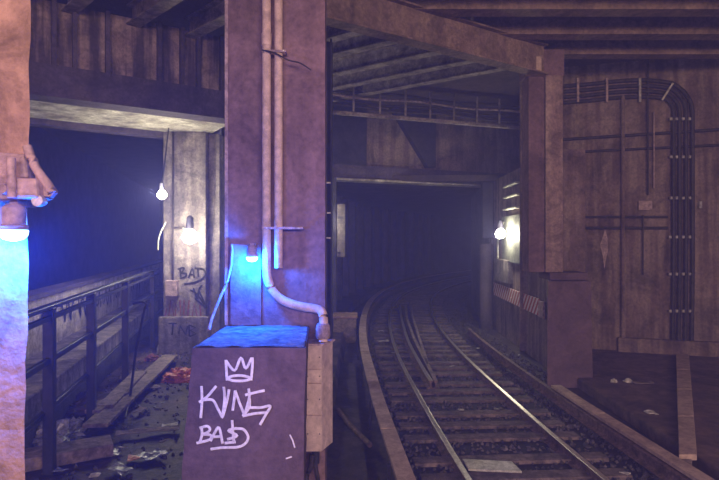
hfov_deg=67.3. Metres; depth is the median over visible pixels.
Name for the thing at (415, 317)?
sleeper
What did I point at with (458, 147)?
wall
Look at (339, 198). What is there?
column
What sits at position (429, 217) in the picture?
column
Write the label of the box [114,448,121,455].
litter
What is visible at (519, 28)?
ceiling beam
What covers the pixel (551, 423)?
sleeper
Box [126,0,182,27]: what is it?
joist
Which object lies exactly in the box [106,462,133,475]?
litter
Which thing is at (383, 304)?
sleeper
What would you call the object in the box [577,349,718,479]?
floor
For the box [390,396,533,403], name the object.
sleeper
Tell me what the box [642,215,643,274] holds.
pipe
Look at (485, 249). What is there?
pillar
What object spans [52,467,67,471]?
litter
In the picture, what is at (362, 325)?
board
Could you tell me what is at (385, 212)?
column
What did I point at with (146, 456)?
litter
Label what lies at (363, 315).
board
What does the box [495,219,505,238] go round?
lamp
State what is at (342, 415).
bar
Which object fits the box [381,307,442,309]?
sleeper
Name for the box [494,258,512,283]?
panel
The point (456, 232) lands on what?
wall
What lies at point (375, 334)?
sleeper
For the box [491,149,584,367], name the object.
wall
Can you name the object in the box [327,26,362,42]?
joist
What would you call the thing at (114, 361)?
trim
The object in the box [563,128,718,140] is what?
pipe
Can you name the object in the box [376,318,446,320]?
sleeper
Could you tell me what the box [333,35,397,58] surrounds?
joist
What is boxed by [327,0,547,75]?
girder
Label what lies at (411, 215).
column
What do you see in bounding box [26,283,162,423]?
trim
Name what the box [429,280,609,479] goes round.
track rail
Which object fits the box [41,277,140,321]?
tags
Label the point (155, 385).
litter
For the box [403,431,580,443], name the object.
sleeper
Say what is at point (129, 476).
rubble
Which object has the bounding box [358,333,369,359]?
board
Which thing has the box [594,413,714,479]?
board
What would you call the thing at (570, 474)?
sleeper
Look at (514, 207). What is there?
strip
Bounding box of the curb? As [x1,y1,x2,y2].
[343,273,665,479]
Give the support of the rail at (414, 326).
on the sleeper at (379, 362)
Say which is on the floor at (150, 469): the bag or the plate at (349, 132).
the bag
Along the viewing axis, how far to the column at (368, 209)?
28.67 m
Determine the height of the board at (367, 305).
0.460 m
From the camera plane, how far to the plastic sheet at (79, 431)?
6.69 m
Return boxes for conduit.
[261,0,329,341]
[262,0,303,267]
[497,238,498,258]
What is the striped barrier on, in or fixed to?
attached to the wall at (506, 315)
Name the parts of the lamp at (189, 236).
bulb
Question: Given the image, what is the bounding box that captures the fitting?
[0,144,58,206]
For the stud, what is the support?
attached to the wall at (648, 295)
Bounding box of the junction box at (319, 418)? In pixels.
[306,339,334,464]
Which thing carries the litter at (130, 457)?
on the floor at (150, 469)
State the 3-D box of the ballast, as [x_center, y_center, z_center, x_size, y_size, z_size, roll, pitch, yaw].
[3.618,2.737,20.212,6.291,0.114,36.451,0,0,10]
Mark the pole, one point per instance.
(137, 302)
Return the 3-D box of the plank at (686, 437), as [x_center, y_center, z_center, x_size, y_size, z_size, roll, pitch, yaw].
[5.401,2.515,9.008,0.243,0.070,6.492,0,0,31]
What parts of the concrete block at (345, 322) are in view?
lid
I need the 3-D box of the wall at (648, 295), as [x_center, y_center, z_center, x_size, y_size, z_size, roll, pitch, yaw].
[7.758,-0.725,12.191,7.940,6.850,0.400,0,0,17]
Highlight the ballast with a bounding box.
[369,279,660,479]
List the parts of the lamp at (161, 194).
bulb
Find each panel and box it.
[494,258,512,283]
[502,214,519,263]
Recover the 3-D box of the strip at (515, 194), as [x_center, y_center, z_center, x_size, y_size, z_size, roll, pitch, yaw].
[4.069,-1.173,14.474,0.140,0.045,1.394,0,0,2]
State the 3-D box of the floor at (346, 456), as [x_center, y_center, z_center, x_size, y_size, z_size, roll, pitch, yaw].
[-0.510,2.700,6.800,1.199,0.120,9.655,0,0,-2]
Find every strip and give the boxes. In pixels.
[503,181,519,187]
[503,193,519,198]
[503,206,519,210]
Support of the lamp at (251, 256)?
attached to the concrete column at (302, 277)
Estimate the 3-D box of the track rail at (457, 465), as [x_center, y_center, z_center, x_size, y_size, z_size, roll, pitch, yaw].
[3.559,2.675,22.124,4.521,0.150,41.432,0,0,11]
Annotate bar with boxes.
[336,408,372,447]
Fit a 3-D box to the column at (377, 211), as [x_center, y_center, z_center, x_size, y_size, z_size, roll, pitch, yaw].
[0.992,0.330,30.235,0.330,4.340,0.300,0,0,19]
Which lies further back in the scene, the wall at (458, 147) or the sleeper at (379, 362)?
the wall at (458, 147)
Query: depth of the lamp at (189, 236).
11.13 m
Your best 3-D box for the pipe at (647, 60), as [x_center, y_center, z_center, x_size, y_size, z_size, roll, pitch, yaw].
[6.547,-2.553,12.255,0.037,3.064,0.037,0,0,23]
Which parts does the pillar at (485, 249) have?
post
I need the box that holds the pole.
[124,301,147,418]
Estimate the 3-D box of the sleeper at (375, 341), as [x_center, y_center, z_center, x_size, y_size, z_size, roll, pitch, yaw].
[1.613,2.749,14.463,2.440,0.100,0.220,0,0,2]
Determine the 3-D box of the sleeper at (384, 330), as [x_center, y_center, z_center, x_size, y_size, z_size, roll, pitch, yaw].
[1.656,2.752,16.213,2.440,0.100,0.220,0,0,2]
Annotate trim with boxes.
[26,258,162,302]
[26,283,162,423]
[26,307,162,447]
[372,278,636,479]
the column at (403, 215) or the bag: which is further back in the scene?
the column at (403, 215)
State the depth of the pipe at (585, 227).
12.39 m
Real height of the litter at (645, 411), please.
0.046 m
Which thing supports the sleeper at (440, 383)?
on the ballast
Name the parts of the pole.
handle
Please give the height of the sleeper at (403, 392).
0.100 m
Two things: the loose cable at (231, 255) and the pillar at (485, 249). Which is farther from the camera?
the pillar at (485, 249)
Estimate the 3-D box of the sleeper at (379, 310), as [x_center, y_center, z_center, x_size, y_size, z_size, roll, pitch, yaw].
[1.975,2.754,20.701,2.440,0.100,0.220,0,0,7]
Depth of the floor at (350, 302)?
26.00 m
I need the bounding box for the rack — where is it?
[333,87,519,129]
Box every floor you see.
[25,309,346,479]
[327,363,367,479]
[337,272,456,311]
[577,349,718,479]
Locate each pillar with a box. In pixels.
[158,132,226,353]
[479,182,492,329]
[519,49,563,271]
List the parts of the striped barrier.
plate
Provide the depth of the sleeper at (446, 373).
10.90 m
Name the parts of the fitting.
bracket arm, bracket plate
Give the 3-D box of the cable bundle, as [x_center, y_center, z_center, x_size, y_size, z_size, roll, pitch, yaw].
[-0.386,2.167,4.313,0.142,0.911,0.070,0,0,0]
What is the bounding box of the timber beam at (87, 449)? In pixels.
[25,435,113,471]
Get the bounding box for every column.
[0,0,31,479]
[225,0,326,479]
[337,196,342,299]
[343,199,348,295]
[349,201,355,292]
[356,204,363,289]
[365,206,371,286]
[374,207,380,284]
[382,209,388,281]
[391,210,397,280]
[400,211,406,278]
[409,213,414,276]
[418,214,423,275]
[427,215,432,274]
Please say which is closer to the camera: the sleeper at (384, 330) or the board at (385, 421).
the board at (385, 421)
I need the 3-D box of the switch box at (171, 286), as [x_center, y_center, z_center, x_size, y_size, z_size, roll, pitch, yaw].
[-3.923,-0.554,11.540,0.424,3.515,0.120,0,0,0]
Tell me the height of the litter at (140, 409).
0.037 m
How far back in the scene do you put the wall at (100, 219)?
25.33 m
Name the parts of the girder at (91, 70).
panel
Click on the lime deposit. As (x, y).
(604, 242)
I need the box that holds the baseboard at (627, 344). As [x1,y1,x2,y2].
[617,337,718,356]
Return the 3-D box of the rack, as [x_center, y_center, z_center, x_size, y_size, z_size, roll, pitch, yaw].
[2.023,-3.565,14.539,6.520,0.770,0.238,0,0,-20]
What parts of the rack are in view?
rack rail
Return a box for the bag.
[160,367,189,383]
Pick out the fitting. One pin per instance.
(22, 177)
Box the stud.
[697,201,701,207]
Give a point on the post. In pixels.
(329, 87)
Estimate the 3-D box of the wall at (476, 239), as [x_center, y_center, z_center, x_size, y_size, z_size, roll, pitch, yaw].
[7.957,0.450,29.748,2.389,4.700,25.906,0,0,21]
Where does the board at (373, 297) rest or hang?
on the curb
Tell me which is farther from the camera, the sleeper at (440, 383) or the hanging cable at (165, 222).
the hanging cable at (165, 222)
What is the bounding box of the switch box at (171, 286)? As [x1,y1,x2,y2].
[165,132,185,296]
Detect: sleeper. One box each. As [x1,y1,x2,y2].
[374,324,451,326]
[374,326,453,329]
[374,329,455,331]
[374,333,459,336]
[374,337,462,339]
[374,340,465,343]
[375,321,448,322]
[375,345,471,348]
[375,350,475,352]
[376,316,445,318]
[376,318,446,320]
[376,354,479,357]
[377,313,444,315]
[378,311,443,313]
[378,361,488,364]
[379,310,442,311]
[379,366,494,370]
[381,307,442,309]
[381,371,501,376]
[382,306,441,307]
[383,304,441,306]
[384,381,513,387]
[385,302,442,304]
[386,387,522,395]
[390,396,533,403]
[394,409,550,418]
[398,420,564,429]
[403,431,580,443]
[412,452,608,467]
[419,468,632,479]
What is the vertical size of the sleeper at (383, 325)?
0.100 m
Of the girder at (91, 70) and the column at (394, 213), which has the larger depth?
the column at (394, 213)
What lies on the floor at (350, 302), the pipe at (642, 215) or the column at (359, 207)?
the column at (359, 207)
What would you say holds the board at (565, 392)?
on the curb
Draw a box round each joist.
[61,0,93,13]
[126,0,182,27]
[184,0,224,38]
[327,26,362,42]
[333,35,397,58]
[333,43,439,77]
[333,54,475,90]
[333,63,504,101]
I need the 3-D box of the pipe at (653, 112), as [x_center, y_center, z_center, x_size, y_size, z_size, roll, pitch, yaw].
[6.664,-2.037,12.220,0.028,1.720,0.028,0,0,23]
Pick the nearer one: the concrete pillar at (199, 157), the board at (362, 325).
the concrete pillar at (199, 157)
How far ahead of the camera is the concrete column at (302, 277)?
4.45 m
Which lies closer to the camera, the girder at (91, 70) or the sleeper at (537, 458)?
the sleeper at (537, 458)
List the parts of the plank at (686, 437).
lid, lid, lid, lid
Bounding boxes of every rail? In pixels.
[366,272,470,479]
[387,276,471,479]
[397,305,434,388]
[404,305,439,388]
[407,301,428,362]
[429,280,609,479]
[466,328,691,479]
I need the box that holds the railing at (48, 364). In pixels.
[26,268,158,474]
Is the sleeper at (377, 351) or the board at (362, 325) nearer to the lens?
the sleeper at (377, 351)
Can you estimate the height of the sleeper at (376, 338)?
0.100 m
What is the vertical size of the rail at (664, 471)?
0.150 m
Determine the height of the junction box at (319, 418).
0.974 m
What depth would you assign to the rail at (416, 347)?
12.76 m
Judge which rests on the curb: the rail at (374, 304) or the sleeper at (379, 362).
the rail at (374, 304)
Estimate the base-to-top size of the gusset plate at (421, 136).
1.800 m
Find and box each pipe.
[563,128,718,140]
[585,144,718,152]
[585,216,667,217]
[585,227,667,228]
[621,96,624,337]
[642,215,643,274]
[647,60,648,194]
[653,112,654,187]
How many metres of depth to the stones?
9.70 m
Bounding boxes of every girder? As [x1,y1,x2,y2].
[28,0,224,138]
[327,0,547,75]
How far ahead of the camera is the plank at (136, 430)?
6.69 m
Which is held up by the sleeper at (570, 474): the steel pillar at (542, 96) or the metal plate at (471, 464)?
the metal plate at (471, 464)
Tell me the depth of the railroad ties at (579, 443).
7.71 m
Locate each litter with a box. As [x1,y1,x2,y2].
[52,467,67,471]
[89,472,100,477]
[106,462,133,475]
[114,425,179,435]
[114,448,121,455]
[127,454,139,460]
[132,406,147,412]
[136,448,168,460]
[145,384,159,389]
[161,421,178,426]
[632,381,653,383]
[644,410,658,414]
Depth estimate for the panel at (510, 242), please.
14.25 m
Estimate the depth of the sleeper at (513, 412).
8.40 m
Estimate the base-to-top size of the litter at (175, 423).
0.032 m
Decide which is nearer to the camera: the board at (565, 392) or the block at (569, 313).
the board at (565, 392)
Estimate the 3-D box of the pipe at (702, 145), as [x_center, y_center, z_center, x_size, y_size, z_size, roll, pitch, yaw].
[6.669,-2.085,12.270,4.149,0.080,0.060,0,0,17]
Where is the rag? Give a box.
[144,354,158,361]
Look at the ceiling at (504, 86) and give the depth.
15.95 m
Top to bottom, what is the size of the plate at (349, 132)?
1.900 m
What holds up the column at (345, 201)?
on the floor at (350, 302)
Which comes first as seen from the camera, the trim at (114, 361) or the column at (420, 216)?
the trim at (114, 361)
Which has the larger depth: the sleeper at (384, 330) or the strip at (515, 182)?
the sleeper at (384, 330)
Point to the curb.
(376, 457)
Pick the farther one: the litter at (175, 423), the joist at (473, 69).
the joist at (473, 69)
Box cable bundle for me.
[305,454,319,479]
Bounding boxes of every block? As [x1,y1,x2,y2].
[333,312,356,342]
[539,271,592,387]
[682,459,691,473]
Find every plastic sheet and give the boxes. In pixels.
[32,419,83,446]
[65,416,86,435]
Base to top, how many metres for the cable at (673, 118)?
6.246 m
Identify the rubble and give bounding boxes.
[34,348,333,479]
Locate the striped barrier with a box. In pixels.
[494,282,544,318]
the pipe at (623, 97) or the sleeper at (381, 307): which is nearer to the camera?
the pipe at (623, 97)
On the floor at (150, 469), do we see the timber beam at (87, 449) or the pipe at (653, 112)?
the timber beam at (87, 449)
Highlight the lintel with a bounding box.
[333,164,505,187]
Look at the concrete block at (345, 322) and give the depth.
14.44 m
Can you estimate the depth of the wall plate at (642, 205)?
12.29 m
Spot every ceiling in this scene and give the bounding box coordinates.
[40,0,649,193]
[337,175,503,217]
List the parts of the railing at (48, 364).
post, rail, post, rail, rail, rail, post, post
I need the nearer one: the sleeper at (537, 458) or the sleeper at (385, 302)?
the sleeper at (537, 458)
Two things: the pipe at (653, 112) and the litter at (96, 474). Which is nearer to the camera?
the litter at (96, 474)
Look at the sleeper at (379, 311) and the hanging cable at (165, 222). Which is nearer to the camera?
the hanging cable at (165, 222)
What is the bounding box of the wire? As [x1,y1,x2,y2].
[262,49,310,70]
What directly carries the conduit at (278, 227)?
attached to the concrete column at (302, 277)
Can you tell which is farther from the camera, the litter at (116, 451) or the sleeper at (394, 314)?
the sleeper at (394, 314)
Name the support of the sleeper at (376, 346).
on the ballast
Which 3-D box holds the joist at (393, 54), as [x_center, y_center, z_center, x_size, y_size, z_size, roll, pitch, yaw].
[0.302,-3.870,11.543,5.445,0.340,0.220,0,0,35]
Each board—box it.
[358,319,365,340]
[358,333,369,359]
[360,309,368,318]
[361,352,377,386]
[363,301,371,308]
[367,380,394,429]
[368,295,377,305]
[381,429,415,479]
[551,385,604,415]
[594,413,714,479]
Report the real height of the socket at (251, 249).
0.094 m
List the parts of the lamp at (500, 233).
bulb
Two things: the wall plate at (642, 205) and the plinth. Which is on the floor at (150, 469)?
the plinth
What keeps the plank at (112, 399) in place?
on the plank at (102, 419)
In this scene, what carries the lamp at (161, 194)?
hanging from the girder at (91, 70)
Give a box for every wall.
[26,263,162,359]
[27,126,159,290]
[160,199,162,258]
[333,177,336,312]
[364,207,441,285]
[367,106,519,173]
[442,217,470,272]
[471,189,490,315]
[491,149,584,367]
[520,59,718,350]
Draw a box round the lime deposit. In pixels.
[600,231,607,268]
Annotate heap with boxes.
[64,390,108,418]
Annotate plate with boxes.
[333,102,366,165]
[337,204,344,256]
[389,108,435,168]
[462,459,521,472]
[638,201,651,209]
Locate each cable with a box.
[157,222,166,249]
[208,244,232,330]
[564,78,694,340]
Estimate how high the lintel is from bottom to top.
0.470 m
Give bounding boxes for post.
[326,39,332,338]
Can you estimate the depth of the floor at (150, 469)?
6.99 m
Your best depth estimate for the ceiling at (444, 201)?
21.14 m
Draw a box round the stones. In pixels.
[622,378,632,382]
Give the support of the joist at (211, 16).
attached to the ceiling at (504, 86)
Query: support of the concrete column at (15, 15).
on the floor at (150, 469)
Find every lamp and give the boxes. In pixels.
[0,200,36,240]
[157,128,168,198]
[182,215,197,243]
[246,243,257,261]
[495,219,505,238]
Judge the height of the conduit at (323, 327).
4.313 m
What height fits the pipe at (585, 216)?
0.085 m
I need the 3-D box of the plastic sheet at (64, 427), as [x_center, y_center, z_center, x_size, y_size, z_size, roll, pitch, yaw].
[-3.737,2.254,6.372,0.923,0.292,0.819,0,0,28]
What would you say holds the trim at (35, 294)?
attached to the wall at (64, 329)
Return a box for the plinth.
[181,325,308,479]
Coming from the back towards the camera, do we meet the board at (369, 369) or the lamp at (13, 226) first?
the board at (369, 369)
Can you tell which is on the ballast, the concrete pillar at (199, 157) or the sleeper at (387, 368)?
the sleeper at (387, 368)
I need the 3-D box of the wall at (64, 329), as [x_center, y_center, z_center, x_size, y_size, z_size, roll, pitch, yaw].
[-6.646,1.820,14.674,0.250,1.760,23.501,0,0,-13]
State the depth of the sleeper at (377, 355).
12.63 m
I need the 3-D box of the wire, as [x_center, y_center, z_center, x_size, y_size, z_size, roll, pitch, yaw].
[-0.586,-1.447,4.340,0.398,0.170,0.012,0,0,0]
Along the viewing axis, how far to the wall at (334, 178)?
15.50 m
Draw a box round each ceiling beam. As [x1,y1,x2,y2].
[406,0,718,16]
[470,17,718,39]
[538,40,718,58]
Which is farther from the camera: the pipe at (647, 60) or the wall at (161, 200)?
the wall at (161, 200)
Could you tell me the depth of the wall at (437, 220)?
38.00 m
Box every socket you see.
[0,204,29,229]
[246,245,257,256]
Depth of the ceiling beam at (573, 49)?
10.75 m
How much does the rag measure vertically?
0.115 m
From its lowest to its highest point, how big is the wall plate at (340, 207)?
1.512 m
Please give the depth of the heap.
7.42 m
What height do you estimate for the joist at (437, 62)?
0.340 m
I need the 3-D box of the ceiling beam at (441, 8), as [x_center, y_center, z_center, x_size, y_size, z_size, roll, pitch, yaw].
[6.000,-3.900,8.800,11.000,0.400,0.300,0,0,0]
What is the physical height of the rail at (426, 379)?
0.150 m
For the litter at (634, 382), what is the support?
on the floor at (628, 401)
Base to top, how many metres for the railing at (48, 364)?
1.835 m
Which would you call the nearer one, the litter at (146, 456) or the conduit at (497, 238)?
the litter at (146, 456)
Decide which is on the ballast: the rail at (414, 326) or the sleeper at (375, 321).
the sleeper at (375, 321)
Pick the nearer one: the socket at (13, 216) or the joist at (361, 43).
the socket at (13, 216)
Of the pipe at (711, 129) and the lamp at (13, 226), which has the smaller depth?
the lamp at (13, 226)
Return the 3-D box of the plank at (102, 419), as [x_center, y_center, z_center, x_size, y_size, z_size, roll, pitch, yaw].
[-3.514,2.300,8.692,0.300,0.050,4.059,0,0,-7]
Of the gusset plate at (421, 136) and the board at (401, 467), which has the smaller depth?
the board at (401, 467)
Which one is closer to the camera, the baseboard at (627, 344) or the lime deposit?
the baseboard at (627, 344)
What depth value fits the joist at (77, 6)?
8.70 m
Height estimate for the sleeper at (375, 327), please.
0.100 m
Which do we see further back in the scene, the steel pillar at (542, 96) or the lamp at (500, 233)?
the lamp at (500, 233)
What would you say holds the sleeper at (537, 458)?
on the ballast
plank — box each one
[82,355,177,427]
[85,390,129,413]
[97,370,146,407]
[676,354,696,459]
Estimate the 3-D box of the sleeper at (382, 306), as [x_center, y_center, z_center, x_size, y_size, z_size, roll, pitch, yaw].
[2.135,2.747,21.940,2.440,0.100,0.220,0,0,8]

